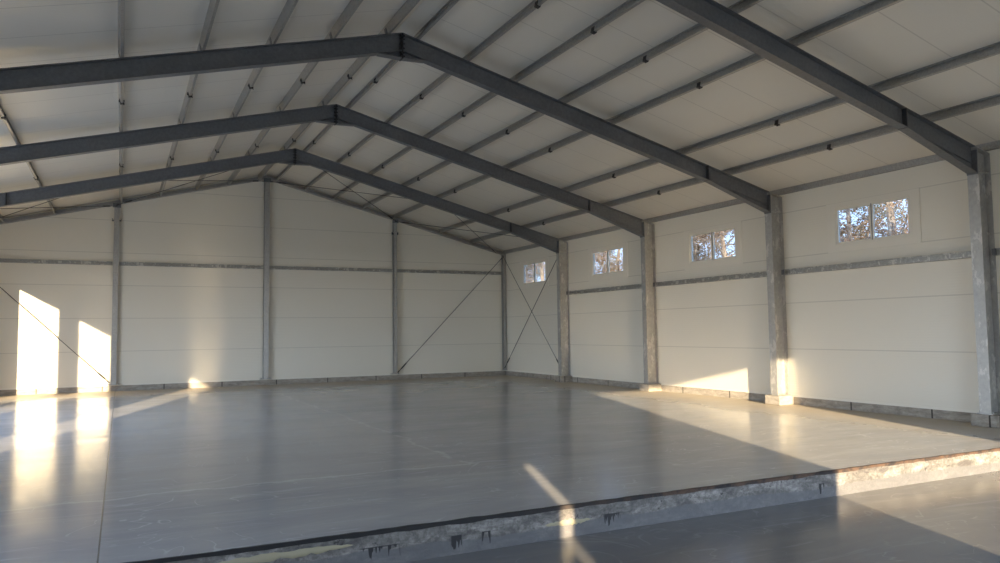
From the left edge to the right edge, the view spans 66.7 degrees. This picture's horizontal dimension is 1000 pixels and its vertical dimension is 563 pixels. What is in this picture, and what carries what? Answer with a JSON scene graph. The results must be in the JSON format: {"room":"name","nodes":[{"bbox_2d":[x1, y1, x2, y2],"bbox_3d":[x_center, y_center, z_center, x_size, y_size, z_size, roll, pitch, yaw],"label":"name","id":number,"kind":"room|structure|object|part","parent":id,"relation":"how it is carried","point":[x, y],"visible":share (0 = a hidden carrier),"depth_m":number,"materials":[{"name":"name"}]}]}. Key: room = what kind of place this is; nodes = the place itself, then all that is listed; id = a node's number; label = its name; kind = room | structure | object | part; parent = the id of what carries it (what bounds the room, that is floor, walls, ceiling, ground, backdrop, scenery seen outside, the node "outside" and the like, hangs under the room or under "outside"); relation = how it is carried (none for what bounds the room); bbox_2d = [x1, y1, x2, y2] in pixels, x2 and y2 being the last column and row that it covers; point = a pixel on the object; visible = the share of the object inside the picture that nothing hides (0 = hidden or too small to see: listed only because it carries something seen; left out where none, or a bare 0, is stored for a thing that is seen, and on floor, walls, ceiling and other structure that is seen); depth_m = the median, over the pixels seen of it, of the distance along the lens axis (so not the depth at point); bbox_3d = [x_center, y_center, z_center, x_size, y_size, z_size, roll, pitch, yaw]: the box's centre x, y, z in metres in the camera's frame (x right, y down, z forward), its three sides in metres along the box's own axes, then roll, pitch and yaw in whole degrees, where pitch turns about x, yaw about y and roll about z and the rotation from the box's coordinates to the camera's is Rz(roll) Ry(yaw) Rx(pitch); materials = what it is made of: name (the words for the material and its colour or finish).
{"room":"empty warehouse","nodes":[
{"label":"empty warehouse","id":0,"kind":"room"},
{"bbox_2d":[0,174,501,387],"bbox_3d":[-7.781,-0.192,25.199,17.930,6.795,0.100,1,-4,-26],"label":"wall","id":1,"kind":"structure","parent":0,"point":[175,324],"depth_m":24.70,"materials":[{"name":"white metal"}]},
{"bbox_2d":[0,258,112,264],"bbox_3d":[-13.663,-0.589,22.177,4.193,0.110,0.098,1,-4,-26],"label":"wall rail","id":2,"kind":"object","parent":1,"relation":"attached to","point":[2,260],"visible":1,"depth_m":22.44,"materials":[{"name":"metal"}]},
{"bbox_2d":[107,203,121,384],"bbox_3d":[-11.665,0.361,23.026,0.348,5.506,0.215,1,-4,-26],"label":"post","id":3,"kind":"object","parent":1,"relation":"attached to","point":[116,220],"visible":1,"depth_m":22.96,"materials":[{"name":"metal"}]},
{"bbox_2d":[0,287,108,382],"bbox_3d":[-13.615,0.928,22.003,4.189,4.199,0.041,1,-4,-26],"label":"rod","id":4,"kind":"object","parent":3,"relation":"attached to","point":[0,287],"visible":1,"depth_m":22.26,"materials":[{"name":"grey metal"}]},
{"bbox_2d":[0,205,116,208],"bbox_3d":[-12.479,-1.968,20.292,0.041,1.055,5.904,-2,-4,16],"label":"rod","id":5,"kind":"object","parent":3,"relation":"attached to","point":[106,205],"visible":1,"depth_m":21.06,"materials":[{"name":"grey metal"}]},
{"bbox_3d":[-11.665,-2.315,23.135,0.220,0.130,0.005,1,-4,-26],"label":"head plate","id":6,"kind":"part","parent":3,"relation":"part of","materials":[{"name":"metal"}]},
{"bbox_2d":[119,262,262,268],"bbox_3d":[-9.728,-0.509,24.136,4.251,0.110,0.098,1,-4,-26],"label":"wall rail","id":7,"kind":"object","parent":1,"relation":"attached to","point":[120,263],"visible":1,"depth_m":24.09,"materials":[{"name":"metal"}]},
{"bbox_2d":[0,370,505,395],"bbox_3d":[-7.737,3.314,24.967,17.930,0.173,0.104,1,-4,-26],"label":"baseboard","id":8,"kind":"structure","parent":1,"relation":"attached to","point":[487,373],"depth_m":24.50,"materials":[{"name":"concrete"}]},
{"bbox_2d":[261,178,270,378],"bbox_3d":[-7.703,-0.123,25.040,0.360,6.639,0.215,1,-4,-26],"label":"post","id":9,"kind":"object","parent":1,"relation":"attached to","point":[267,181],"visible":1,"depth_m":25.00,"materials":[{"name":"metal"}]},
{"bbox_2d":[0,175,266,224],"bbox_3d":[-11.704,-2.416,23.241,8.842,2.381,0.147,1,-4,-26],"label":"beam","id":10,"kind":"structure","parent":9,"relation":"attached to","point":[207,187],"depth_m":23.40,"materials":[{"name":"metal"}]},
{"bbox_2d":[117,171,226,204],"bbox_3d":[-8.781,-2.979,22.212,6.137,1.141,0.042,-2,-4,18],"label":"rod","id":11,"kind":"object","parent":10,"relation":"attached to","point":[225,171],"visible":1,"depth_m":22.57,"materials":[{"name":"grey metal"}]},
{"bbox_2d":[169,180,263,181],"bbox_3d":[-8.780,-2.949,22.210,0.041,1.141,6.137,-2,-4,19],"label":"rod","id":12,"kind":"object","parent":9,"relation":"attached to","point":[169,180],"visible":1,"depth_m":22.19,"materials":[{"name":"grey metal"}]},
{"bbox_2d":[271,181,406,198],"bbox_3d":[-4.704,-2.866,24.240,6.137,1.141,0.041,-2,-4,18],"label":"rod","id":13,"kind":"object","parent":9,"relation":"attached to","point":[271,181],"visible":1,"depth_m":24.45,"materials":[{"name":"grey metal"}]},
{"bbox_2d":[267,175,504,254],"bbox_3d":[-3.785,-2.254,27.185,8.842,2.381,0.147,1,-4,-26],"label":"beam","id":14,"kind":"structure","parent":9,"relation":"attached to","point":[273,179],"depth_m":26.95,"materials":[{"name":"metal"}]},
{"bbox_2d":[323,170,395,220],"bbox_3d":[-4.705,-2.896,24.242,0.042,1.141,6.137,-2,-4,19],"label":"rod","id":15,"kind":"object","parent":14,"relation":"attached to","point":[323,170],"visible":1,"depth_m":24.77,"materials":[{"name":"grey metal"}]},
{"bbox_2d":[269,266,392,271],"bbox_3d":[-5.746,-0.428,26.119,4.261,0.110,0.098,1,-4,-26],"label":"wall rail","id":16,"kind":"object","parent":1,"relation":"attached to","point":[270,267],"visible":1,"depth_m":26.07,"materials":[{"name":"metal"}]},
{"bbox_2d":[392,219,398,373],"bbox_3d":[-3.727,0.524,26.979,0.312,5.506,0.215,1,-4,-26],"label":"post","id":17,"kind":"object","parent":1,"relation":"attached to","point":[394,224],"visible":0.98,"depth_m":26.96,"materials":[{"name":"metal"}]},
{"bbox_2d":[398,258,501,371],"bbox_3d":[-1.765,1.155,27.905,4.209,4.229,0.041,1,-4,-26],"label":"rod","id":18,"kind":"object","parent":17,"relation":"attached to","point":[501,258],"visible":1,"depth_m":27.71,"materials":[{"name":"grey metal"}]},
{"bbox_2d":[397,269,501,274],"bbox_3d":[-1.820,-0.347,28.074,4.203,0.110,0.098,1,-4,-26],"label":"wall rail","id":19,"kind":"object","parent":1,"relation":"attached to","point":[398,270],"visible":1,"depth_m":28.02,"materials":[{"name":"metal"}]},
{"bbox_2d":[0,375,999,562],"bbox_3d":[-3.359,3.071,16.185,17.930,0.600,19.720,1,-4,-26],"label":"floor","id":20,"kind":"structure","parent":0,"point":[134,475],"depth_m":9.74,"materials":[{"name":"concrete"}]},
{"bbox_2d":[219,544,351,562],"bbox_3d":[-1.692,2.174,6.030,1.070,0.072,0.016,1,-4,-26],"label":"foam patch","id":21,"kind":"object","parent":20,"relation":"attached to","point":[269,557],"visible":1,"depth_m":6.02,"materials":[{"name":"beige"}]},
{"bbox_2d":[501,253,506,369],"bbox_3d":[0.158,1.135,28.886,0.165,4.440,0.193,1,-4,-26],"label":"post","id":22,"kind":"object","parent":20,"relation":"on","point":[503,263],"visible":1,"depth_m":28.88,"materials":[{"name":"metal"}]},
{"bbox_2d":[505,261,555,366],"bbox_3d":[1.111,1.087,26.866,0.042,4.099,4.299,1,-4,-26],"label":"rod","id":23,"kind":"object","parent":22,"relation":"attached to","point":[555,261],"visible":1,"depth_m":26.91,"materials":[{"name":"grey metal"}]},
{"bbox_2d":[503,256,557,361],"bbox_3d":[1.083,0.986,26.859,0.041,4.239,4.299,1,-4,-26],"label":"rod","id":24,"kind":"object","parent":22,"relation":"attached to","point":[503,256],"visible":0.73,"depth_m":26.79,"materials":[{"name":"grey metal"}]},
{"bbox_2d":[124,448,999,562],"bbox_3d":[0.990,2.149,7.389,17.640,0.044,0.041,1,-4,-26],"label":"trim","id":25,"kind":"structure","parent":20,"relation":"on","point":[473,519],"depth_m":6.96,"materials":[{"name":"grey concrete"}]},
{"bbox_2d":[555,376,572,381],"bbox_3d":[2.070,3.161,24.681,0.424,0.199,0.420,1,-4,-26],"label":"pedestal","id":26,"kind":"object","parent":20,"relation":"on","point":[557,378],"visible":0.89,"depth_m":24.51,"materials":[{"name":"grey concrete"}]},
{"bbox_2d":[556,239,570,375],"bbox_3d":[2.059,0.840,24.842,0.378,4.453,0.260,1,-4,-26],"label":"steel column","id":27,"kind":"structure","parent":26,"relation":"on","point":[563,318],"depth_m":24.83,"materials":[{"name":"metal"}]},
{"bbox_2d":[295,148,557,252],"bbox_3d":[-1.937,-2.331,23.074,8.488,2.617,0.160,1,-4,-26],"label":"roof beam","id":28,"kind":"structure","parent":27,"relation":"on","point":[302,158],"depth_m":22.90,"materials":[{"name":"metal"}]},
{"bbox_2d":[276,0,458,180],"bbox_3d":[-1.438,-4.277,13.315,0.113,0.199,27.260,1,-4,-26],"label":"purlin","id":29,"kind":"object","parent":28,"relation":"on","point":[450,3],"visible":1,"depth_m":15.19,"materials":[{"name":"metal"}]},
{"bbox_2d":[305,0,546,189],"bbox_3d":[-0.585,-4.018,13.723,0.113,0.199,27.260,1,-4,-26],"label":"purlin","id":30,"kind":"object","parent":28,"relation":"on","point":[535,4],"visible":1,"depth_m":14.66,"materials":[{"name":"metal"}]},
{"bbox_2d":[333,0,644,198],"bbox_3d":[0.286,-3.753,14.139,0.113,0.199,27.260,1,-4,-26],"label":"purlin","id":31,"kind":"object","parent":28,"relation":"on","point":[628,5],"visible":1,"depth_m":13.50,"materials":[{"name":"metal"}]},
{"bbox_2d":[393,0,903,218],"bbox_3d":[2.227,-3.162,15.065,0.113,0.199,27.260,1,-4,-26],"label":"purlin","id":32,"kind":"object","parent":28,"relation":"on","point":[874,6],"visible":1,"depth_m":12.77,"materials":[{"name":"metal"}]},
{"bbox_2d":[439,42,999,233],"bbox_3d":[3.798,-2.684,15.816,0.113,0.199,27.260,1,-4,-26],"label":"purlin","id":33,"kind":"object","parent":28,"relation":"on","point":[991,50],"visible":0.98,"depth_m":13.37,"materials":[{"name":"metal"}]},
{"bbox_2d":[545,518,589,526],"bbox_3d":[0.649,2.284,7.192,0.500,0.066,0.016,1,-4,-26],"label":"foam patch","id":34,"kind":"object","parent":20,"relation":"attached to","point":[576,521],"visible":1,"depth_m":7.19,"materials":[{"name":"beige"}]},
{"bbox_2d":[639,383,660,391],"bbox_3d":[4.088,2.871,20.641,0.424,0.199,0.420,1,-4,-26],"label":"pedestal","id":35,"kind":"object","parent":20,"relation":"on","point":[643,387],"visible":0.89,"depth_m":20.48,"materials":[{"name":"grey concrete"}]},
{"bbox_2d":[640,220,658,383],"bbox_3d":[4.077,0.550,20.802,0.378,4.453,0.260,1,-4,-26],"label":"steel column","id":36,"kind":"structure","parent":35,"relation":"on","point":[648,268],"depth_m":20.78,"materials":[{"name":"metal"}]},
{"bbox_2d":[335,104,642,236],"bbox_3d":[0.081,-2.621,19.034,8.488,2.617,0.160,1,-4,-26],"label":"roof beam","id":37,"kind":"structure","parent":36,"relation":"on","point":[345,116],"depth_m":18.82,"materials":[{"name":"metal"}]},
{"bbox_3d":[-3.711,-3.778,17.224,0.044,0.451,0.160,1,-4,-26],"label":"ridge plate","id":38,"kind":"part","parent":37,"relation":"part of","materials":[{"name":"black metal"}]},
{"bbox_3d":[3.920,-1.417,20.866,0.058,0.410,0.184,1,-4,-26],"label":"plate","id":39,"kind":"part","parent":36,"relation":"part of","materials":[{"name":"metal"}]},
{"bbox_2d":[765,395,793,404],"bbox_3d":[6.105,2.581,16.601,0.424,0.199,0.420,1,-4,-26],"label":"pedestal","id":40,"kind":"object","parent":20,"relation":"on","point":[769,399],"visible":0.88,"depth_m":16.45,"materials":[{"name":"grey concrete"}]},
{"bbox_2d":[764,192,790,395],"bbox_3d":[6.095,0.260,16.763,0.378,4.453,0.260,1,-4,-26],"label":"steel column","id":41,"kind":"structure","parent":40,"relation":"on","point":[778,347],"depth_m":16.74,"materials":[{"name":"metal"}]},
{"bbox_2d":[400,33,769,212],"bbox_3d":[2.098,-2.911,14.995,8.488,2.617,0.160,1,-4,-26],"label":"roof beam","id":42,"kind":"structure","parent":41,"relation":"on","point":[415,50],"depth_m":14.71,"materials":[{"name":"metal"}]},
{"bbox_3d":[4.362,-2.292,16.081,0.021,0.322,0.156,1,-4,-26],"label":"splice plate","id":43,"kind":"part","parent":42,"relation":"part of","materials":[{"name":"grey paint"}]},
{"bbox_3d":[5.938,-1.707,16.826,0.058,0.410,0.184,1,-4,-26],"label":"plate","id":44,"kind":"part","parent":41,"relation":"part of","materials":[{"name":"metal"}]},
{"bbox_2d":[971,413,999,427],"bbox_3d":[8.123,2.290,12.561,0.424,0.199,0.420,1,-4,-26],"label":"pedestal","id":45,"kind":"object","parent":20,"relation":"on","point":[992,421],"visible":0.83,"depth_m":12.43,"materials":[{"name":"grey concrete"}]},
{"bbox_2d":[967,146,999,414],"bbox_3d":[8.112,-0.031,12.723,0.378,4.453,0.260,1,-4,-26],"label":"steel column","id":46,"kind":"structure","parent":45,"relation":"on","point":[985,294],"depth_m":12.70,"materials":[{"name":"metal"}]},
{"bbox_2d":[656,0,975,173],"bbox_3d":[4.116,-3.201,10.955,8.488,2.617,0.160,1,-4,-26],"label":"roof beam","id":47,"kind":"structure","parent":46,"relation":"on","point":[718,18],"depth_m":11.29,"materials":[{"name":"metal"}]},
{"bbox_3d":[6.380,-2.583,12.041,0.021,0.322,0.156,1,-4,-26],"label":"splice plate","id":48,"kind":"part","parent":47,"relation":"part of","materials":[{"name":"grey paint"}]},
{"bbox_3d":[7.956,-1.997,12.786,0.058,0.410,0.184,1,-4,-26],"label":"plate","id":49,"kind":"part","parent":46,"relation":"part of","materials":[{"name":"metal"}]},
{"bbox_3d":[8.139,2.165,12.579,0.378,0.052,0.260,1,-4,-26],"label":"plate","id":50,"kind":"part","parent":46,"relation":"part of","materials":[{"name":"metal"}]},
{"bbox_2d":[0,0,999,250],"bbox_3d":[-1.700,-3.350,13.118,18.430,2.478,27.900,1,-4,-26],"label":"ceiling","id":51,"kind":"structure","parent":0,"point":[905,36],"depth_m":13.69,"materials":[{"name":"white metal"}]},
{"bbox_2d":[265,0,443,176],"bbox_3d":[-1.714,-4.425,13.188,0.480,0.067,27.300,1,-4,-26],"label":"trim","id":52,"kind":"structure","parent":51,"relation":"attached to","point":[423,9],"depth_m":15.50,"materials":[{"name":"beige metal"}]},
{"bbox_2d":[395,221,517,236],"bbox_3d":[-0.979,-1.733,26.019,5.904,1.055,0.042,-2,-4,21],"label":"rod","id":53,"kind":"object","parent":51,"relation":"hanging from","point":[395,221],"visible":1,"depth_m":26.26,"materials":[{"name":"grey metal"}]},
{"bbox_2d":[362,0,762,208],"bbox_3d":[1.230,-3.466,14.589,0.113,0.199,27.260,1,-4,-26],"label":"purlin","id":54,"kind":"object","parent":51,"relation":"attached to","point":[741,5],"visible":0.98,"depth_m":13.47,"materials":[{"name":"metal"}]},
{"bbox_2d":[470,94,999,243],"bbox_3d":[4.930,-2.340,16.357,0.113,0.199,27.260,1,-4,-26],"label":"purlin","id":55,"kind":"object","parent":51,"relation":"attached to","point":[994,100],"visible":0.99,"depth_m":14.74,"materials":[{"name":"metal"}]},
{"bbox_2d":[404,471,999,562],"bbox_3d":[2.885,2.317,3.677,17.930,0.310,8.280,1,-4,-26],"label":"floor","id":56,"kind":"structure","parent":0,"point":[951,520],"depth_m":7.14,"materials":[{"name":"concrete"}]},
{"bbox_2d":[506,149,999,409],"bbox_3d":[6.321,0.223,16.867,0.100,4.530,27.300,1,-4,-26],"label":"wall","id":57,"kind":"structure","parent":0,"point":[902,333],"depth_m":16.36,"materials":[{"name":"white metal"}]},
{"bbox_2d":[520,257,548,288],"bbox_3d":[1.250,-0.281,27.050,0.107,1.010,2.060,1,-4,-26],"label":"window","id":58,"kind":"structure","parent":57,"relation":"in","point":[534,273],"depth_m":27.03,"materials":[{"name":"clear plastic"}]},
{"bbox_3d":[1.056,-0.280,27.413,0.006,0.674,0.753,1,-4,-26],"label":"pane","id":59,"kind":"part","parent":58,"relation":"part of","materials":[{"name":"clear glass"}]},
{"bbox_3d":[1.424,-0.332,26.681,0.038,0.718,0.797,1,-4,-26],"label":"sash","id":60,"kind":"part","parent":58,"relation":"part of","materials":[{"name":"clear glass"}]},
{"bbox_3d":[1.422,-0.333,26.680,0.006,0.674,0.753,1,-4,-26],"label":"pane","id":61,"kind":"part","parent":58,"relation":"part of","materials":[{"name":"clear glass"}]},
{"bbox_2d":[566,284,641,294],"bbox_3d":[3.183,0.240,22.912,0.123,0.116,4.331,1,-4,-26],"label":"wall rail","id":62,"kind":"object","parent":57,"relation":"attached to","point":[635,286],"visible":0.95,"depth_m":22.96,"materials":[{"name":"metal"}]},
{"bbox_2d":[588,242,627,280],"bbox_3d":[3.284,-0.573,22.979,0.107,1.010,2.060,1,-4,-26],"label":"window","id":63,"kind":"structure","parent":57,"relation":"in","point":[611,261],"depth_m":22.93,"materials":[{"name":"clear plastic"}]},
{"bbox_3d":[3.091,-0.572,23.343,0.038,0.718,0.797,1,-4,-26],"label":"sash","id":64,"kind":"part","parent":63,"relation":"part of","materials":[{"name":"clear glass"}]},
{"bbox_3d":[3.089,-0.572,23.342,0.006,0.674,0.753,1,-4,-26],"label":"pane","id":65,"kind":"part","parent":63,"relation":"part of","materials":[{"name":"clear glass"}]},
{"bbox_3d":[3.457,-0.625,22.610,0.038,0.718,0.797,1,-4,-26],"label":"sash","id":66,"kind":"part","parent":63,"relation":"part of","materials":[{"name":"clear glass"}]},
{"bbox_3d":[3.455,-0.625,22.609,0.006,0.674,0.753,1,-4,-26],"label":"pane","id":67,"kind":"part","parent":63,"relation":"part of","materials":[{"name":"clear glass"}]},
{"bbox_2d":[653,271,766,286],"bbox_3d":[5.201,-0.050,18.873,0.123,0.116,4.331,1,-4,-26],"label":"wall rail","id":68,"kind":"object","parent":57,"relation":"attached to","point":[755,274],"visible":0.91,"depth_m":18.77,"materials":[{"name":"metal"}]},
{"bbox_2d":[684,221,742,269],"bbox_3d":[5.312,-0.865,18.917,0.107,1.010,2.060,1,-4,-26],"label":"window","id":69,"kind":"structure","parent":57,"relation":"in","point":[719,245],"depth_m":18.85,"materials":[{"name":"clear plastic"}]},
{"bbox_3d":[5.120,-0.864,19.280,0.038,0.718,0.797,1,-4,-26],"label":"sash","id":70,"kind":"part","parent":69,"relation":"part of","materials":[{"name":"beige plastic"}]},
{"bbox_3d":[5.118,-0.864,19.280,0.006,0.674,0.753,1,-4,-26],"label":"pane","id":71,"kind":"part","parent":69,"relation":"part of","materials":[{"name":"clear glass"}]},
{"bbox_3d":[5.486,-0.917,18.547,0.038,0.718,0.797,1,-4,-26],"label":"sash","id":72,"kind":"part","parent":69,"relation":"part of","materials":[{"name":"beige plastic"}]},
{"bbox_3d":[5.484,-0.917,18.547,0.006,0.674,0.753,1,-4,-26],"label":"pane","id":73,"kind":"part","parent":69,"relation":"part of","materials":[{"name":"clear glass"}]},
{"bbox_2d":[505,370,978,421],"bbox_3d":[6.350,2.743,16.700,0.104,0.463,27.300,1,-4,-26],"label":"baseboard","id":74,"kind":"structure","parent":57,"relation":"attached to","point":[876,408],"depth_m":16.14,"materials":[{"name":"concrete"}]},
{"bbox_2d":[503,140,999,253],"bbox_3d":[6.222,-1.987,16.977,0.051,0.129,27.260,1,-4,-26],"label":"beam","id":75,"kind":"structure","parent":57,"relation":"attached to","point":[994,145],"depth_m":16.23,"materials":[{"name":"metal"}]},
{"bbox_2d":[826,188,921,252],"bbox_3d":[7.314,-1.153,14.908,0.107,1.010,2.060,1,-4,-26],"label":"window","id":76,"kind":"structure","parent":57,"relation":"in","point":[891,219],"depth_m":14.82,"materials":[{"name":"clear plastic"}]},
{"bbox_3d":[7.122,-1.152,15.272,0.038,0.718,0.797,1,-4,-26],"label":"sash","id":77,"kind":"part","parent":76,"relation":"part of","materials":[{"name":"beige plastic"}]},
{"bbox_3d":[7.120,-1.152,15.271,0.006,0.674,0.753,1,-4,-26],"label":"pane","id":78,"kind":"part","parent":76,"relation":"part of","materials":[{"name":"clear glass"}]},
{"bbox_3d":[7.488,-1.205,14.539,0.038,0.718,0.797,1,-4,-26],"label":"sash","id":79,"kind":"part","parent":76,"relation":"part of","materials":[{"name":"beige plastic"}]},
{"bbox_3d":[7.486,-1.205,14.538,0.006,0.674,0.753,1,-4,-26],"label":"pane","id":80,"kind":"part","parent":76,"relation":"part of","materials":[{"name":"clear glass"}]},
{"bbox_2d":[781,251,971,274],"bbox_3d":[7.218,-0.340,14.833,0.123,0.116,4.331,1,-4,-26],"label":"wall rail","id":81,"kind":"object","parent":57,"relation":"attached to","point":[965,254],"visible":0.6,"depth_m":14.59,"materials":[{"name":"metal"}]},
{"bbox_2d":[991,248,999,255],"bbox_3d":[8.624,-0.542,12.017,0.123,0.116,1.588,1,-4,-26],"label":"wall rail","id":82,"kind":"object","parent":57,"relation":"attached to","point":[995,251],"visible":1,"depth_m":12.68,"materials":[{"name":"metal"}]},
{"bbox_3d":[-13.455,0.523,17.117,0.378,4.453,0.260,1,-4,-26],"label":"steel column","id":83,"kind":"structure","parent":0,"visible":0},
{"bbox_2d":[0,148,294,207],"bbox_3d":[-9.534,-2.486,19.291,8.488,2.617,0.160,1,-4,-26],"label":"roof beam","id":84,"kind":"structure","parent":83,"relation":"on","point":[287,156],"depth_m":19.48,"materials":[{"name":"metal"}]},
{"bbox_2d":[0,105,55,213],"bbox_3d":[-7.136,-2.922,10.372,0.113,0.199,27.260,1,-4,-26],"label":"purlin","id":85,"kind":"object","parent":84,"relation":"on","point":[3,116],"visible":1,"depth_m":14.16,"materials":[{"name":"metal"}]},
{"bbox_2d":[0,198,58,217],"bbox_3d":[-12.480,-1.998,20.294,5.904,1.055,0.041,-2,-4,21],"label":"rod","id":86,"kind":"object","parent":84,"relation":"attached to","point":[57,198],"visible":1,"depth_m":20.33,"materials":[{"name":"grey metal"}]},
{"bbox_2d":[118,0,124,202],"bbox_3d":[-5.575,-3.336,11.181,0.113,0.199,27.260,1,-4,-26],"label":"purlin","id":87,"kind":"object","parent":84,"relation":"on","point":[121,3],"visible":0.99,"depth_m":12.34,"materials":[{"name":"metal"}]},
{"bbox_2d":[159,0,219,195],"bbox_3d":[-4.585,-3.599,11.695,0.113,0.199,27.260,1,-4,-26],"label":"purlin","id":88,"kind":"object","parent":84,"relation":"on","point":[213,5],"visible":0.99,"depth_m":13.12,"materials":[{"name":"metal"}]},
{"bbox_2d":[195,0,298,189],"bbox_3d":[-3.649,-3.847,12.180,0.113,0.199,27.260,1,-4,-26],"label":"purlin","id":89,"kind":"object","parent":84,"relation":"on","point":[290,5],"visible":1,"depth_m":13.85,"materials":[{"name":"metal"}]},
{"bbox_2d":[227,0,362,183],"bbox_3d":[-2.784,-4.077,12.629,0.113,0.199,27.260,1,-4,-26],"label":"purlin","id":90,"kind":"object","parent":84,"relation":"on","point":[350,9],"visible":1,"depth_m":14.56,"materials":[{"name":"metal"}]},
{"bbox_2d":[258,0,419,178],"bbox_3d":[-1.937,-4.301,13.068,0.113,0.199,27.260,1,-4,-26],"label":"purlin","id":91,"kind":"object","parent":84,"relation":"on","point":[408,5],"visible":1,"depth_m":15.18,"materials":[{"name":"metal"}]},
{"bbox_3d":[-11.437,0.233,13.077,0.378,4.453,0.260,1,-4,-26],"label":"steel column","id":92,"kind":"structure","parent":0,"visible":0},
{"bbox_2d":[0,104,335,165],"bbox_3d":[-7.517,-2.776,15.251,8.488,2.617,0.160,1,-4,-26],"label":"roof beam","id":93,"kind":"structure","parent":92,"relation":"on","point":[326,114],"depth_m":15.54,"materials":[{"name":"metal"}]},
{"bbox_3d":[-9.419,-0.058,9.037,0.378,4.453,0.260,1,-4,-26],"label":"steel column","id":94,"kind":"structure","parent":0,"visible":0},
{"bbox_2d":[0,33,402,93],"bbox_3d":[-5.499,-3.066,11.211,8.488,2.617,0.160,1,-4,-26],"label":"roof beam","id":95,"kind":"structure","parent":94,"relation":"on","point":[390,46],"depth_m":11.62,"materials":[{"name":"metal"}]},
{"bbox_3d":[-1.734,-4.069,13.164,0.044,0.451,0.160,1,-4,-26],"label":"ridge plate","id":96,"kind":"part","parent":95,"relation":"part of","materials":[{"name":"black metal"}]}
]}

